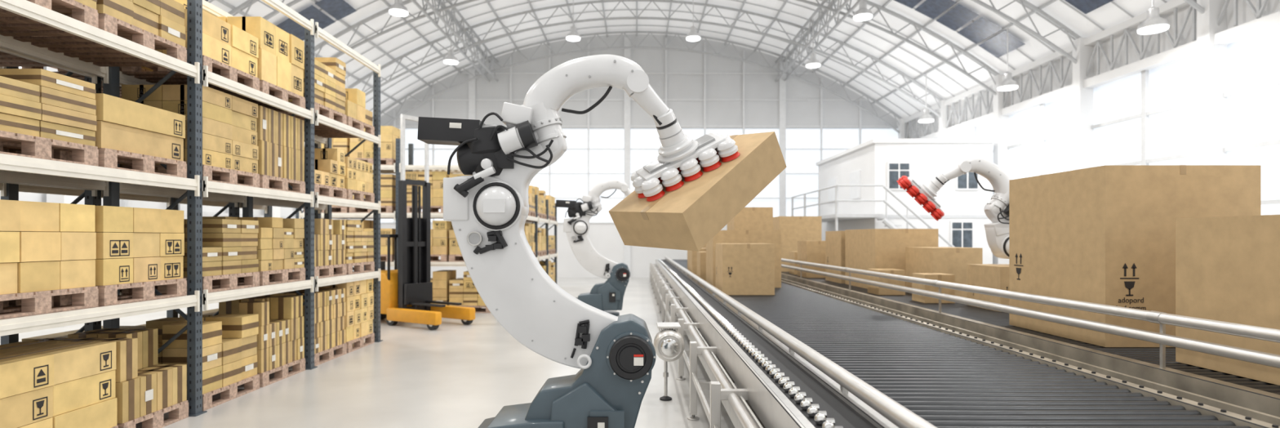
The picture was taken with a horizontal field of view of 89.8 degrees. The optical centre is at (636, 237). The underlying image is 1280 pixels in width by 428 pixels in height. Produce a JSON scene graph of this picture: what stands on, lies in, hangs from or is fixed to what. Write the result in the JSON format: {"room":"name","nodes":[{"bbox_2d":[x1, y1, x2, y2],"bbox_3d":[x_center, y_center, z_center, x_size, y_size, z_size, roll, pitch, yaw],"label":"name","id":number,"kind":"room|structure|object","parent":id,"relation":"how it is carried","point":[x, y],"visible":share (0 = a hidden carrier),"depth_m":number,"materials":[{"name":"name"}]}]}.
{"room":"workspace","nodes":[
{"label":"workspace","id":0,"kind":"room"},
{"bbox_2d":[0,66,361,271],"bbox_3d":[-14.150,-2.030,14.500,0.300,8.300,39.000,0,0,0],"label":"wall","id":1,"kind":"structure","parent":0,"point":[23,196],"depth_m":18.65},
{"bbox_2d":[46,66,373,326],"bbox_3d":[-13.790,-2.005,15.233,0.420,8.250,40.533,0,0,0],"label":"window","id":2,"kind":"structure","parent":1,"relation":"in","point":[57,198],"depth_m":17.62,"materials":[{"name":"glass"}]},
{"bbox_2d":[0,277,765,427],"bbox_3d":[0.000,2.220,14.650,28.600,0.200,39.300,0,0,0],"label":"floor","id":3,"kind":"structure","parent":0,"point":[455,374],"depth_m":9.39,"materials":[{"name":"concrete"}]},
{"bbox_2d":[116,400,188,427],"bbox_3d":[-5.790,2.019,7.100,1.000,0.200,0.960,0,0,0],"label":"wooden pallet","id":4,"kind":"object","parent":3,"relation":"on","point":[178,411],"visible":0.37,"depth_m":7.15,"materials":[{"name":"brown wood"}]},
{"bbox_2d":[30,328,186,423],"bbox_3d":[-5.798,1.494,7.100,0.999,0.848,0.956,0,0,0],"label":"stacked cardboard boxes","id":5,"kind":"object","parent":4,"relation":"on","point":[144,386],"visible":0.52,"depth_m":7.07,"materials":[{"name":"cardboard"}]},
{"bbox_2d":[0,47,320,344],"bbox_3d":[-7.020,-0.695,7.700,1.200,5.630,11.000,0,0,0],"label":"rack","id":6,"kind":"object","parent":3,"relation":"on","point":[9,59],"visible":0.08,"depth_m":7.74,"materials":[{"name":"metal"}]},
{"bbox_2d":[0,0,382,416],"bbox_3d":[-5.800,-0.695,7.700,1.200,5.630,11.000,0,0,0],"label":"rack","id":7,"kind":"object","parent":3,"relation":"on","point":[104,58],"visible":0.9,"depth_m":7.65,"materials":[{"name":"metal"}]},
{"bbox_2d":[0,286,98,319],"bbox_3d":[-5.790,0.579,5.725,1.000,0.200,1.170,0,0,0],"label":"wooden pallet","id":8,"kind":"object","parent":7,"relation":"on","point":[33,303],"visible":0.85,"depth_m":5.80,"materials":[{"name":"brown wood"}]},
{"bbox_2d":[0,199,96,294],"bbox_3d":[-5.800,0.079,5.725,0.990,0.798,1.166,0,0,0],"label":"stacked cardboard boxes","id":9,"kind":"object","parent":8,"relation":"on","point":[44,246],"visible":1,"depth_m":5.77},
{"bbox_2d":[0,130,98,166],"bbox_3d":[-5.790,-0.791,5.725,1.000,0.200,1.170,0,0,0],"label":"wooden pallet","id":10,"kind":"object","parent":7,"relation":"on","point":[31,146],"visible":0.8,"depth_m":5.82,"materials":[{"name":"brown wood"}]},
{"bbox_2d":[0,68,97,146],"bbox_3d":[-5.800,-1.200,5.725,0.996,0.615,1.166,0,0,0],"label":"stacked cardboard boxes","id":11,"kind":"object","parent":10,"relation":"on","point":[35,102],"visible":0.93,"depth_m":5.79,"materials":[{"name":"cardboard"}]},
{"bbox_2d":[0,0,98,30],"bbox_3d":[-5.790,-2.131,5.725,1.000,0.200,1.170,0,0,0],"label":"wooden pallet","id":12,"kind":"object","parent":7,"relation":"on","point":[86,14],"visible":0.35,"depth_m":6.15,"materials":[{"name":"brown wood"}]},
{"bbox_2d":[8,278,186,306],"bbox_3d":[-5.790,0.579,6.965,1.000,0.200,1.170,0,0,0],"label":"wooden pallet","id":13,"kind":"object","parent":7,"relation":"on","point":[143,291],"visible":0.51,"depth_m":6.88,"materials":[{"name":"brown wood"}]},
{"bbox_2d":[89,205,184,285],"bbox_3d":[-5.798,0.079,6.963,0.993,0.798,1.163,0,0,0],"label":"stacked cardboard boxes","id":14,"kind":"object","parent":13,"relation":"on","point":[134,244],"visible":0.6,"depth_m":6.84,"materials":[{"name":"brown"}]},
{"bbox_2d":[8,147,186,177],"bbox_3d":[-5.790,-0.791,6.965,1.000,0.200,1.170,0,0,0],"label":"wooden pallet","id":15,"kind":"object","parent":7,"relation":"on","point":[108,157],"visible":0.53,"depth_m":6.88,"materials":[{"name":"brown wood"}]},
{"bbox_2d":[93,93,185,160],"bbox_3d":[-5.798,-1.164,6.963,0.993,0.545,1.163,0,0,0],"label":"stacked cardboard boxes","id":16,"kind":"object","parent":15,"relation":"on","point":[122,124],"visible":0.48,"depth_m":6.84,"materials":[{"name":"brown"}]},
{"bbox_2d":[8,13,186,62],"bbox_3d":[-5.790,-2.131,6.965,1.000,0.200,1.170,0,0,0],"label":"wooden pallet","id":17,"kind":"object","parent":7,"relation":"on","point":[108,23],"visible":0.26,"depth_m":6.88,"materials":[{"name":"brown wood"}]},
{"bbox_2d":[58,0,186,46],"bbox_3d":[-5.798,-2.479,6.965,0.999,0.495,1.166,0,0,0],"label":"stacked cardboard boxes","id":18,"kind":"object","parent":17,"relation":"on","point":[165,19],"visible":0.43,"depth_m":7.07,"materials":[{"name":"cardboard"}]},
{"bbox_2d":[121,54,259,90],"bbox_3d":[-5.790,-2.131,8.425,1.000,0.200,1.170,0,0,0],"label":"wooden pallet","id":19,"kind":"object","parent":7,"relation":"on","point":[215,66],"visible":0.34,"depth_m":8.34,"materials":[{"name":"brown wood"}]},
{"bbox_2d":[155,0,258,76],"bbox_3d":[-5.798,-2.656,8.424,0.993,0.848,1.163,0,0,0],"label":"stacked cardboard boxes","id":20,"kind":"object","parent":19,"relation":"on","point":[223,42],"visible":0.39,"depth_m":8.35,"materials":[{"name":"brown"}]},
{"bbox_2d":[121,271,259,293],"bbox_3d":[-5.790,0.579,8.425,1.000,0.200,1.170,0,0,0],"label":"wooden pallet","id":21,"kind":"object","parent":7,"relation":"on","point":[226,282],"visible":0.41,"depth_m":8.35,"materials":[{"name":"brown wood"}]},
{"bbox_2d":[176,218,258,276],"bbox_3d":[-5.798,0.120,8.425,0.999,0.715,1.166,0,0,0],"label":"stacked cardboard boxes","id":22,"kind":"object","parent":21,"relation":"on","point":[224,252],"visible":0.51,"depth_m":8.32,"materials":[{"name":"cardboard"}]},
{"bbox_2d":[121,164,259,187],"bbox_3d":[-5.790,-0.791,8.425,1.000,0.200,1.170,0,0,0],"label":"wooden pallet","id":23,"kind":"object","parent":7,"relation":"on","point":[215,174],"visible":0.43,"depth_m":8.35,"materials":[{"name":"brown wood"}]},
{"bbox_2d":[121,84,258,173],"bbox_3d":[-5.798,-1.381,8.424,0.993,0.978,1.163,0,0,0],"label":"stacked cardboard boxes","id":24,"kind":"object","parent":23,"relation":"on","point":[229,122],"visible":0.55,"depth_m":8.17,"materials":[{"name":"brown"}]},
{"bbox_2d":[237,267,305,285],"bbox_3d":[-5.790,0.579,9.665,1.000,0.200,1.170,0,0,0],"label":"wooden pallet","id":25,"kind":"object","parent":7,"relation":"on","point":[278,276],"visible":0.31,"depth_m":9.60,"materials":[{"name":"brown wood"}]},
{"bbox_2d":[202,216,304,271],"bbox_3d":[-5.800,0.089,9.665,0.997,0.778,1.166,0,0,0],"label":"stacked cardboard boxes","id":26,"kind":"object","parent":25,"relation":"on","point":[280,240],"visible":0.43,"depth_m":9.53,"materials":[{"name":"brown"}]},
{"bbox_2d":[237,174,305,193],"bbox_3d":[-5.790,-0.791,9.665,1.000,0.200,1.170,0,0,0],"label":"wooden pallet","id":27,"kind":"object","parent":7,"relation":"on","point":[266,181],"visible":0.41,"depth_m":9.60,"materials":[{"name":"brown wood"}]},
{"bbox_2d":[255,105,304,181],"bbox_3d":[-5.800,-1.381,9.665,0.996,0.978,1.166,0,0,0],"label":"stacked cardboard boxes","id":28,"kind":"object","parent":27,"relation":"on","point":[280,135],"visible":0.34,"depth_m":9.59,"materials":[{"name":"cardboard"}]},
{"bbox_2d":[237,80,305,108],"bbox_3d":[-5.790,-2.131,9.665,1.000,0.200,1.170,0,0,0],"label":"wooden pallet","id":29,"kind":"object","parent":7,"relation":"on","point":[265,86],"visible":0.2,"depth_m":9.59,"materials":[{"name":"brown wood"}]},
{"bbox_2d":[216,16,304,97],"bbox_3d":[-5.798,-2.681,9.664,0.993,0.898,1.163,0,0,0],"label":"stacked cardboard boxes","id":30,"kind":"object","parent":29,"relation":"on","point":[281,60],"visible":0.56,"depth_m":9.46,"materials":[{"name":"brown"}]},
{"bbox_2d":[280,101,346,124],"bbox_3d":[-5.790,-2.131,11.125,1.000,0.200,1.170,0,0,0],"label":"wooden pallet","id":31,"kind":"object","parent":7,"relation":"on","point":[323,110],"visible":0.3,"depth_m":11.08,"materials":[{"name":"brown wood"}]},
{"bbox_2d":[288,57,346,114],"bbox_3d":[-5.798,-2.704,11.125,0.999,0.945,1.166,0,0,0],"label":"stacked cardboard boxes","id":32,"kind":"object","parent":31,"relation":"on","point":[330,73],"visible":0.33,"depth_m":11.20,"materials":[{"name":"cardboard"}]},
{"bbox_2d":[288,263,346,278],"bbox_3d":[-5.790,0.579,11.125,1.000,0.200,1.170,0,0,0],"label":"wooden pallet","id":33,"kind":"object","parent":7,"relation":"on","point":[326,271],"visible":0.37,"depth_m":11.08,"materials":[{"name":"brown wood"}]},
{"bbox_2d":[302,217,346,266],"bbox_3d":[-5.798,0.079,11.125,0.999,0.798,1.166,0,0,0],"label":"stacked cardboard boxes","id":34,"kind":"object","parent":33,"relation":"on","point":[329,233],"visible":0.34,"depth_m":11.08,"materials":[{"name":"cardboard"}]},
{"bbox_2d":[288,182,346,199],"bbox_3d":[-5.790,-0.791,11.125,1.000,0.200,1.170,0,0,0],"label":"wooden pallet","id":35,"kind":"object","parent":7,"relation":"on","point":[322,189],"visible":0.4,"depth_m":11.11,"materials":[{"name":"brown wood"}]},
{"bbox_2d":[314,147,345,187],"bbox_3d":[-5.801,-1.241,11.123,0.989,0.698,1.163,0,0,0],"label":"stacked cardboard boxes","id":36,"kind":"object","parent":35,"relation":"on","point":[329,163],"visible":0.38,"depth_m":11.36,"materials":[{"name":"brown"}]},
{"bbox_2d":[333,261,374,274],"bbox_3d":[-5.790,0.579,12.365,1.000,0.200,1.170,0,0,0],"label":"wooden pallet","id":37,"kind":"object","parent":7,"relation":"on","point":[370,265],"visible":0.39,"depth_m":12.29,"materials":[{"name":"brown wood"}]},
{"bbox_2d":[345,220,373,263],"bbox_3d":[-5.799,0.081,12.365,0.998,0.795,1.166,0,0,0],"label":"stacked cardboard boxes","id":38,"kind":"object","parent":37,"relation":"on","point":[359,245],"visible":0.3,"depth_m":12.22,"materials":[{"name":"cardboard"}]},
{"bbox_2d":[333,188,374,202],"bbox_3d":[-5.790,-0.791,12.365,1.000,0.200,1.170,0,0,0],"label":"wooden pallet","id":39,"kind":"object","parent":7,"relation":"on","point":[358,195],"visible":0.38,"depth_m":12.28,"materials":[{"name":"brown wood"}]},
{"bbox_2d":[344,156,373,192],"bbox_3d":[-5.798,-1.191,12.364,0.993,0.598,1.163,0,0,0],"label":"stacked cardboard boxes","id":40,"kind":"object","parent":39,"relation":"on","point":[358,173],"visible":0.34,"depth_m":12.25,"materials":[{"name":"brown"}]},
{"bbox_2d":[333,115,374,135],"bbox_3d":[-5.790,-2.131,12.365,1.000,0.200,1.170,0,0,0],"label":"wooden pallet","id":41,"kind":"object","parent":7,"relation":"on","point":[351,122],"visible":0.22,"depth_m":12.29,"materials":[{"name":"brown wood"}]},
{"bbox_2d":[345,88,373,125],"bbox_3d":[-5.801,-2.531,12.365,0.993,0.598,1.166,0,0,0],"label":"stacked cardboard boxes","id":42,"kind":"object","parent":41,"relation":"on","point":[355,99],"visible":0.16,"depth_m":12.18,"materials":[{"name":"brown"}]},
{"bbox_2d":[202,374,259,410],"bbox_3d":[-5.790,2.019,8.425,1.000,0.200,1.170,0,0,0],"label":"wooden pallet","id":43,"kind":"object","parent":3,"relation":"on","point":[228,393],"visible":0.36,"depth_m":8.36,"materials":[{"name":"brown wood"}]},
{"bbox_2d":[146,314,258,394],"bbox_3d":[-5.800,1.496,8.425,0.996,0.845,1.166,0,0,0],"label":"stacked cardboard boxes","id":44,"kind":"object","parent":43,"relation":"on","point":[229,341],"visible":0.61,"depth_m":8.23,"materials":[{"name":"cardboard"}]},
{"bbox_2d":[257,357,305,386],"bbox_3d":[-5.790,2.019,9.665,1.000,0.200,1.170,0,0,0],"label":"wooden pallet","id":45,"kind":"object","parent":3,"relation":"on","point":[281,372],"visible":0.36,"depth_m":9.59,"materials":[{"name":"brown wood"}]},
{"bbox_2d":[218,294,304,373],"bbox_3d":[-5.798,1.419,9.665,0.999,0.998,1.166,0,0,0],"label":"stacked cardboard boxes","id":46,"kind":"object","parent":45,"relation":"on","point":[280,337],"visible":0.44,"depth_m":9.67,"materials":[{"name":"cardboard"}]},
{"bbox_2d":[314,342,346,366],"bbox_3d":[-5.790,2.019,11.125,1.000,0.200,1.170,0,0,0],"label":"wooden pallet","id":47,"kind":"object","parent":3,"relation":"on","point":[328,354],"visible":0.33,"depth_m":11.08,"materials":[{"name":"brown wood"}]},
{"bbox_2d":[259,288,346,353],"bbox_3d":[-5.800,1.419,11.125,0.996,0.998,1.166,0,0,0],"label":"stacked cardboard boxes","id":48,"kind":"object","parent":47,"relation":"on","point":[330,305],"visible":0.24,"depth_m":11.06,"materials":[{"name":"cardboard"}]},
{"bbox_2d":[346,332,374,352],"bbox_3d":[-5.790,2.019,12.365,1.000,0.200,1.170,0,0,0],"label":"wooden pallet","id":49,"kind":"object","parent":3,"relation":"on","point":[359,343],"visible":0.34,"depth_m":12.29,"materials":[{"name":"brown wood"}]},
{"bbox_2d":[314,278,373,342],"bbox_3d":[-5.798,1.369,12.364,0.993,1.098,1.163,0,0,0],"label":"stacked cardboard boxes","id":50,"kind":"object","parent":49,"relation":"on","point":[359,295],"visible":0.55,"depth_m":12.26,"materials":[{"name":"brown"}]},
{"bbox_2d":[295,137,466,269],"bbox_3d":[-6.700,-0.330,18.550,5.800,4.900,1.200,0,0,0],"label":"rack","id":51,"kind":"object","parent":3,"relation":"on","point":[384,169],"visible":0.22,"depth_m":17.97,"materials":[{"name":"metal"}]},
{"bbox_2d":[349,205,395,213],"bbox_3d":[-7.480,-0.791,18.540,1.200,0.200,1.000,0,0,0],"label":"wooden pallet","id":52,"kind":"object","parent":51,"relation":"on","point":[384,209],"visible":0.47,"depth_m":18.04,"materials":[{"name":"brown wood"}]},
{"bbox_2d":[352,173,395,206],"bbox_3d":[-7.480,-1.336,18.549,1.196,0.888,0.997,0,0,0],"label":"stacked cardboard boxes","id":53,"kind":"object","parent":52,"relation":"on","point":[388,181],"visible":0.25,"depth_m":18.06,"materials":[{"name":"brown"}]},
{"bbox_2d":[355,158,395,164],"bbox_3d":[-7.480,-2.131,18.540,1.200,0.200,1.000,0,0,0],"label":"wooden pallet","id":54,"kind":"object","parent":51,"relation":"on","point":[383,161],"visible":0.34,"depth_m":18.04,"materials":[{"name":"brown wood"}]},
{"bbox_2d":[349,125,399,159],"bbox_3d":[-7.480,-2.689,18.550,1.196,0.914,0.996,0,0,0],"label":"stacked cardboard boxes","id":55,"kind":"object","parent":54,"relation":"on","point":[388,134],"visible":0.57,"depth_m":18.07,"materials":[{"name":"brown"}]},
{"bbox_2d":[380,254,394,261],"bbox_3d":[-7.480,0.579,18.540,1.200,0.200,1.000,0,0,0],"label":"wooden pallet","id":56,"kind":"object","parent":51,"relation":"on","point":[383,257],"visible":0.19,"depth_m":18.07,"materials":[{"name":"brown wood"}]},
{"bbox_2d":[349,219,395,254],"bbox_3d":[-7.480,-0.012,18.550,1.196,0.979,0.996,0,0,0],"label":"stacked cardboard boxes","id":57,"kind":"object","parent":56,"relation":"on","point":[366,225],"visible":0.26,"depth_m":18.08,"materials":[{"name":"brown"}]},
{"bbox_2d":[406,205,443,213],"bbox_3d":[-5.950,-0.791,18.540,1.200,0.200,1.000,0,0,0],"label":"wooden pallet","id":58,"kind":"object","parent":51,"relation":"on","point":[434,209],"visible":0.31,"depth_m":18.04,"materials":[{"name":"brown wood"}]},
{"bbox_2d":[404,171,452,205],"bbox_3d":[-5.950,-1.377,18.552,1.196,0.970,0.993,0,0,0],"label":"stacked cardboard boxes","id":59,"kind":"object","parent":58,"relation":"on","point":[436,178],"visible":0.58,"depth_m":18.07,"materials":[{"name":"brown"}]},
{"bbox_2d":[431,253,449,261],"bbox_3d":[-5.950,0.579,18.540,1.200,0.200,1.000,0,0,0],"label":"wooden pallet","id":60,"kind":"object","parent":51,"relation":"on","point":[433,257],"visible":0.23,"depth_m":18.04,"materials":[{"name":"brown wood"}]},
{"bbox_2d":[431,220,453,254],"bbox_3d":[-5.950,-0.001,18.551,1.196,0.958,0.994,0,0,0],"label":"stacked cardboard boxes","id":61,"kind":"object","parent":60,"relation":"on","point":[440,240],"visible":0.5,"depth_m":18.07,"materials":[{"name":"cardboard"}]},
{"bbox_3d":[-8.750,-2.131,18.540,1.200,0.200,1.000,0,0,0],"label":"wooden pallet","id":62,"kind":"object","parent":51,"relation":"on","visible":0},
{"bbox_2d":[320,137,350,156],"bbox_3d":[-8.750,-2.686,18.549,1.196,0.909,0.999,0,0,0],"label":"stacked cardboard boxes","id":63,"kind":"object","parent":62,"relation":"on","point":[343,144],"visible":0.11,"depth_m":18.06,"materials":[{"name":"brown"}]},
{"bbox_2d":[364,114,475,329],"bbox_3d":[-5.633,-0.430,15.952,3.296,5.100,1.240,0,0,32],"label":"forklift","id":64,"kind":"object","parent":3,"relation":"on","point":[406,291],"visible":0.8,"depth_m":15.69,"materials":[{"name":"black metal"}]},
{"bbox_2d":[452,305,490,312],"bbox_3d":[-4.680,2.019,18.540,1.200,0.200,1.000,0,0,0],"label":"wooden pallet","id":65,"kind":"object","parent":3,"relation":"on","point":[477,308],"visible":0.23,"depth_m":18.04,"materials":[{"name":"brown wood"}]},
{"bbox_2d":[448,271,485,305],"bbox_3d":[-4.680,1.441,18.550,1.196,0.954,0.996,0,0,0],"label":"stacked cardboard boxes","id":66,"kind":"object","parent":65,"relation":"on","point":[464,291],"visible":0.49,"depth_m":18.06,"materials":[{"name":"cardboard"}]},
{"bbox_2d":[524,194,557,283],"bbox_3d":[-4.000,0.320,23.650,1.200,3.600,8.300,0,0,0],"label":"rack","id":67,"kind":"object","parent":3,"relation":"on","point":[531,220],"visible":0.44,"depth_m":24.94,"materials":[{"name":"metal"}]},
{"bbox_2d":[417,53,739,427],"bbox_3d":[-0.412,0.350,5.000,2.478,3.539,1.100,0,0,0],"label":"robot arm","id":68,"kind":"object","parent":3,"relation":"on","point":[487,209],"visible":1,"depth_m":4.87,"materials":[{"name":"metal"}]},
{"bbox_2d":[608,131,786,251],"bbox_3d":[0.515,-0.404,5.316,1.259,1.010,0.857,0,0,-40],"label":"cardboard box","id":69,"kind":"object","parent":68,"relation":"attached to","point":[686,217],"visible":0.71,"depth_m":4.98,"materials":[{"name":"cardboard"}]},
{"bbox_2d":[555,178,631,315],"bbox_3d":[-0.710,0.350,15.600,2.478,3.539,1.100,0,0,0],"label":"robot arm","id":70,"kind":"object","parent":3,"relation":"on","point":[607,295],"visible":0.63,"depth_m":15.44,"materials":[{"name":"metal"}]},
{"bbox_2d":[653,322,684,400],"bbox_3d":[0.420,1.635,8.467,0.400,0.970,0.606,0,0,0],"label":"motor","id":71,"kind":"object","parent":3,"relation":"on","point":[668,343],"visible":0.99,"depth_m":8.21,"materials":[{"name":"metal"}]},
{"bbox_2d":[791,138,996,263],"bbox_3d":[10.300,-0.717,27.200,6.200,5.925,8.800,0,0,0],"label":"building","id":72,"kind":"structure","parent":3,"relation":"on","point":[859,188],"depth_m":24.00,"materials":[{"name":"white paint"}]},
{"bbox_2d":[896,156,1011,258],"bbox_3d":[6.223,0.432,10.000,4.187,3.375,1.100,0,0,0],"label":"robot arm","id":73,"kind":"object","parent":3,"relation":"on","point":[997,210],"visible":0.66,"depth_m":9.95,"materials":[{"name":"metal"}]},
{"bbox_2d":[649,255,1279,427],"bbox_3d":[2.150,1.518,17.200,3.120,1.205,29.600,0,0,0],"label":"conveyor","id":74,"kind":"object","parent":3,"relation":"on","point":[800,356],"visible":0.91,"depth_m":5.25,"materials":[{"name":"metal"}]},
{"bbox_2d":[697,251,706,280],"bbox_3d":[1.950,0.731,16.650,0.700,0.725,0.904,0,0,0],"label":"cardboard box","id":75,"kind":"object","parent":74,"relation":"on","point":[701,255],"visible":0.18,"depth_m":16.20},
{"bbox_2d":[706,230,781,287],"bbox_3d":[2.405,0.466,14.700,1.490,1.255,1.404,0,0,0],"label":"cardboard box","id":76,"kind":"object","parent":74,"relation":"on","point":[774,237],"visible":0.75,"depth_m":14.00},
{"bbox_2d":[715,243,774,294],"bbox_3d":[2.123,0.606,12.749,0.993,0.975,1.105,0,0,0],"label":"cardboard box","id":77,"kind":"object","parent":74,"relation":"on","point":[740,268],"visible":0.98,"depth_m":12.20,"materials":[{"name":"brown"}]},
{"bbox_2d":[727,207,773,230],"bbox_3d":[3.000,0.155,17.150,1.000,1.875,1.304,0,0,0],"label":"cardboard box","id":78,"kind":"object","parent":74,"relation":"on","point":[748,218],"visible":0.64,"depth_m":16.50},
{"bbox_2d":[781,257,1279,426],"bbox_3d":[5.255,1.365,17.200,2.510,1.510,29.600,0,0,0],"label":"guard rail","id":79,"kind":"object","parent":3,"relation":"on","point":[1157,368],"visible":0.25,"depth_m":6.03,"materials":[{"name":"metal"}]},
{"bbox_2d":[773,216,821,271],"bbox_3d":[5.225,0.205,21.250,1.350,1.775,1.504,0,0,0],"label":"cardboard box","id":80,"kind":"object","parent":79,"relation":"on","point":[793,229],"visible":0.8,"depth_m":20.50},
{"bbox_2d":[797,240,825,277],"bbox_3d":[4.950,0.591,17.900,0.700,1.005,1.004,0,0,0],"label":"cardboard box","id":81,"kind":"object","parent":79,"relation":"on","point":[813,251],"visible":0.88,"depth_m":17.40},
{"bbox_2d":[825,231,844,283],"bbox_3d":[5.373,0.466,15.874,1.053,1.255,1.255,0,0,0],"label":"cardboard box","id":82,"kind":"object","parent":79,"relation":"on","point":[834,240],"visible":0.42,"depth_m":15.67,"materials":[{"name":"brown"}]},
{"bbox_2d":[867,268,905,294],"bbox_3d":[4.850,0.856,12.500,0.500,0.475,0.604,0,0,0],"label":"cardboard box","id":83,"kind":"object","parent":79,"relation":"on","point":[871,289],"visible":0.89,"depth_m":12.20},
{"bbox_2d":[844,228,938,288],"bbox_3d":[5.550,0.456,14.150,1.300,1.275,1.904,0,0,0],"label":"cardboard box","id":84,"kind":"object","parent":79,"relation":"on","point":[868,248],"visible":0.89,"depth_m":13.20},
{"bbox_2d":[911,272,955,302],"bbox_3d":[5.050,0.856,10.950,0.500,0.475,0.504,0,0,0],"label":"cardboard box","id":85,"kind":"object","parent":79,"relation":"on","point":[933,276],"visible":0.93,"depth_m":10.70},
{"bbox_2d":[905,246,982,297],"bbox_3d":[5.850,0.640,12.300,0.900,0.905,1.204,0,0,0],"label":"cardboard box","id":86,"kind":"object","parent":79,"relation":"on","point":[943,260],"visible":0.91,"depth_m":11.70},
{"bbox_2d":[967,263,1008,311],"bbox_3d":[5.723,0.760,9.925,0.753,0.665,0.955,0,0,0],"label":"cardboard box","id":87,"kind":"object","parent":79,"relation":"on","point":[996,276],"visible":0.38,"depth_m":9.78,"materials":[{"name":"brown"}]},
{"bbox_2d":[1008,164,1261,346],"bbox_3d":[5.445,0.185,7.225,1.557,1.815,1.658,0,0,0],"label":"cardboard box","id":88,"kind":"object","parent":79,"relation":"on","point":[1105,234],"visible":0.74,"depth_m":6.40,"materials":[{"name":"brown"}]},
{"bbox_2d":[1175,214,1279,385],"bbox_3d":[5.475,0.461,4.880,1.450,1.265,1.564,0,0,0],"label":"cardboard box","id":89,"kind":"object","parent":79,"relation":"on","point":[1228,268],"visible":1,"depth_m":5.14,"materials":[{"name":"cardboard"}]},
{"bbox_3d":[-5.790,2.019,5.850,1.000,0.200,1.420,0,0,0],"label":"wooden pallet","id":90,"kind":"object","parent":3,"relation":"on","visible":0},
{"bbox_2d":[0,341,116,427],"bbox_3d":[-5.798,1.489,5.848,0.993,0.858,1.413,0,0,0],"label":"stacked cardboard boxes","id":91,"kind":"object","parent":90,"relation":"on","point":[43,384],"visible":1,"depth_m":5.98,"materials":[{"name":"brown"}]},
{"bbox_3d":[-5.950,2.019,18.540,1.200,0.200,1.000,0,0,0],"label":"wooden pallet","id":92,"kind":"object","parent":3,"relation":"on","visible":0},
{"bbox_2d":[431,269,456,305],"bbox_3d":[-5.950,1.438,18.551,1.196,0.961,0.994,0,0,0],"label":"stacked cardboard boxes","id":93,"kind":"object","parent":92,"relation":"on","point":[440,279],"visible":0.37,"depth_m":18.07,"materials":[{"name":"cardboard"}]},
{"bbox_3d":[-7.010,2.019,8.425,1.000,0.200,1.170,0,0,0],"label":"wooden pallet","id":94,"kind":"object","parent":3,"relation":"on","visible":0},
{"bbox_2d":[22,325,146,341],"bbox_3d":[-7.020,1.578,8.425,0.996,0.680,1.166,0,0,0],"label":"stacked cardboard boxes","id":95,"kind":"object","parent":94,"relation":"on","point":[60,335],"visible":0.03,"depth_m":8.14,"materials":[{"name":"cardboard"}]},
{"bbox_2d":[380,33,897,277],"bbox_3d":[0.000,-4.380,34.150,28.000,13.000,0.300,0,0,0],"label":"wall","id":96,"kind":"structure","parent":0,"point":[606,238],"depth_m":34.00,"materials":[{"name":"paint"}]},
{"bbox_2d":[381,36,889,277],"bbox_3d":[0.000,-4.227,33.939,27.000,12.695,0.118,0,0,0],"label":"window","id":97,"kind":"structure","parent":96,"relation":"in","point":[472,99],"depth_m":33.88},
{"bbox_2d":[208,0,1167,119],"bbox_3d":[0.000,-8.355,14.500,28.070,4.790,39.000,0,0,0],"label":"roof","id":98,"kind":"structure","parent":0,"point":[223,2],"depth_m":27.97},
{"bbox_2d":[853,0,872,21],"bbox_3d":[7.500,-8.295,21.300,0.620,2.070,0.620,0,0,0],"label":"pendant lamp","id":99,"kind":"object","parent":98,"relation":"hanging from","point":[863,13],"visible":1,"depth_m":21.17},
{"bbox_2d":[1136,0,1169,34],"bbox_3d":[12.300,-5.945,15.300,0.620,2.070,0.620,0,0,0],"label":"pendant lamp","id":100,"kind":"object","parent":98,"relation":"hanging from","point":[1153,24],"visible":1,"depth_m":15.19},
{"bbox_2d":[207,0,1170,119],"bbox_3d":[0.000,-8.505,14.500,28.000,4.850,39.000,0,0,0],"label":"ceiling","id":101,"kind":"structure","parent":0,"point":[1108,15],"depth_m":27.99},
{"bbox_2d":[411,0,498,81],"bbox_3d":[-7.600,-8.800,14.489,0.560,1.104,39.022,0,0,0],"label":"truss","id":102,"kind":"object","parent":101,"relation":"attached to","point":[446,22],"depth_m":27.45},
{"bbox_2d":[372,31,902,133],"bbox_3d":[0.000,-7.922,33.200,27.856,5.511,0.110,0,0,0],"label":"truss","id":103,"kind":"object","parent":101,"relation":"attached to","point":[397,116],"depth_m":33.16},
{"bbox_2d":[346,0,943,117],"bbox_3d":[0.000,-7.922,28.750,27.856,5.511,0.110,0,0,0],"label":"truss","id":104,"kind":"object","parent":101,"relation":"attached to","point":[685,2],"depth_m":28.71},
{"bbox_2d":[227,0,1081,63],"bbox_3d":[0.000,-7.922,19.850,27.856,5.511,0.110,0,0,0],"label":"truss","id":105,"kind":"object","parent":101,"relation":"attached to","point":[1068,30],"depth_m":19.82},
{"bbox_2d":[314,0,999,95],"bbox_3d":[0.000,-7.922,24.300,27.856,5.511,0.110,0,0,0],"label":"truss","id":106,"kind":"object","parent":101,"relation":"attached to","point":[873,4],"depth_m":24.27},
{"bbox_2d":[204,0,1113,57],"bbox_3d":[-0.040,-8.552,15.800,26.364,4.137,15.200,0,0,0],"label":"skylights","id":107,"kind":"object","parent":101,"relation":"in","point":[981,28],"depth_m":22.48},
{"bbox_2d":[775,0,862,81],"bbox_3d":[7.600,-8.800,14.489,0.560,1.104,39.022,0,0,0],"label":"truss","id":108,"kind":"object","parent":101,"relation":"attached to","point":[816,33],"depth_m":27.41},
{"bbox_2d":[996,26,1017,90],"bbox_3d":[12.300,-5.945,21.300,0.620,2.070,0.620,0,0,0],"label":"pendant lamp","id":109,"kind":"object","parent":101,"relation":"hanging from","point":[1007,84],"visible":1,"depth_m":21.19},
{"bbox_2d":[908,0,1279,263],"bbox_3d":[14.150,-2.030,14.500,0.300,8.300,39.000,0,0,0],"label":"window","id":110,"kind":"structure","parent":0,"point":[1254,116],"depth_m":17.21,"materials":[{"name":"glass"}]},
{"bbox_2d":[896,0,1279,263],"bbox_3d":[13.790,-2.005,15.233,0.420,8.250,40.533,0,0,0],"label":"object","id":111,"kind":"object","parent":110,"relation":"in","point":[1210,47],"depth_m":18.04,"materials":[{"name":"paint"}]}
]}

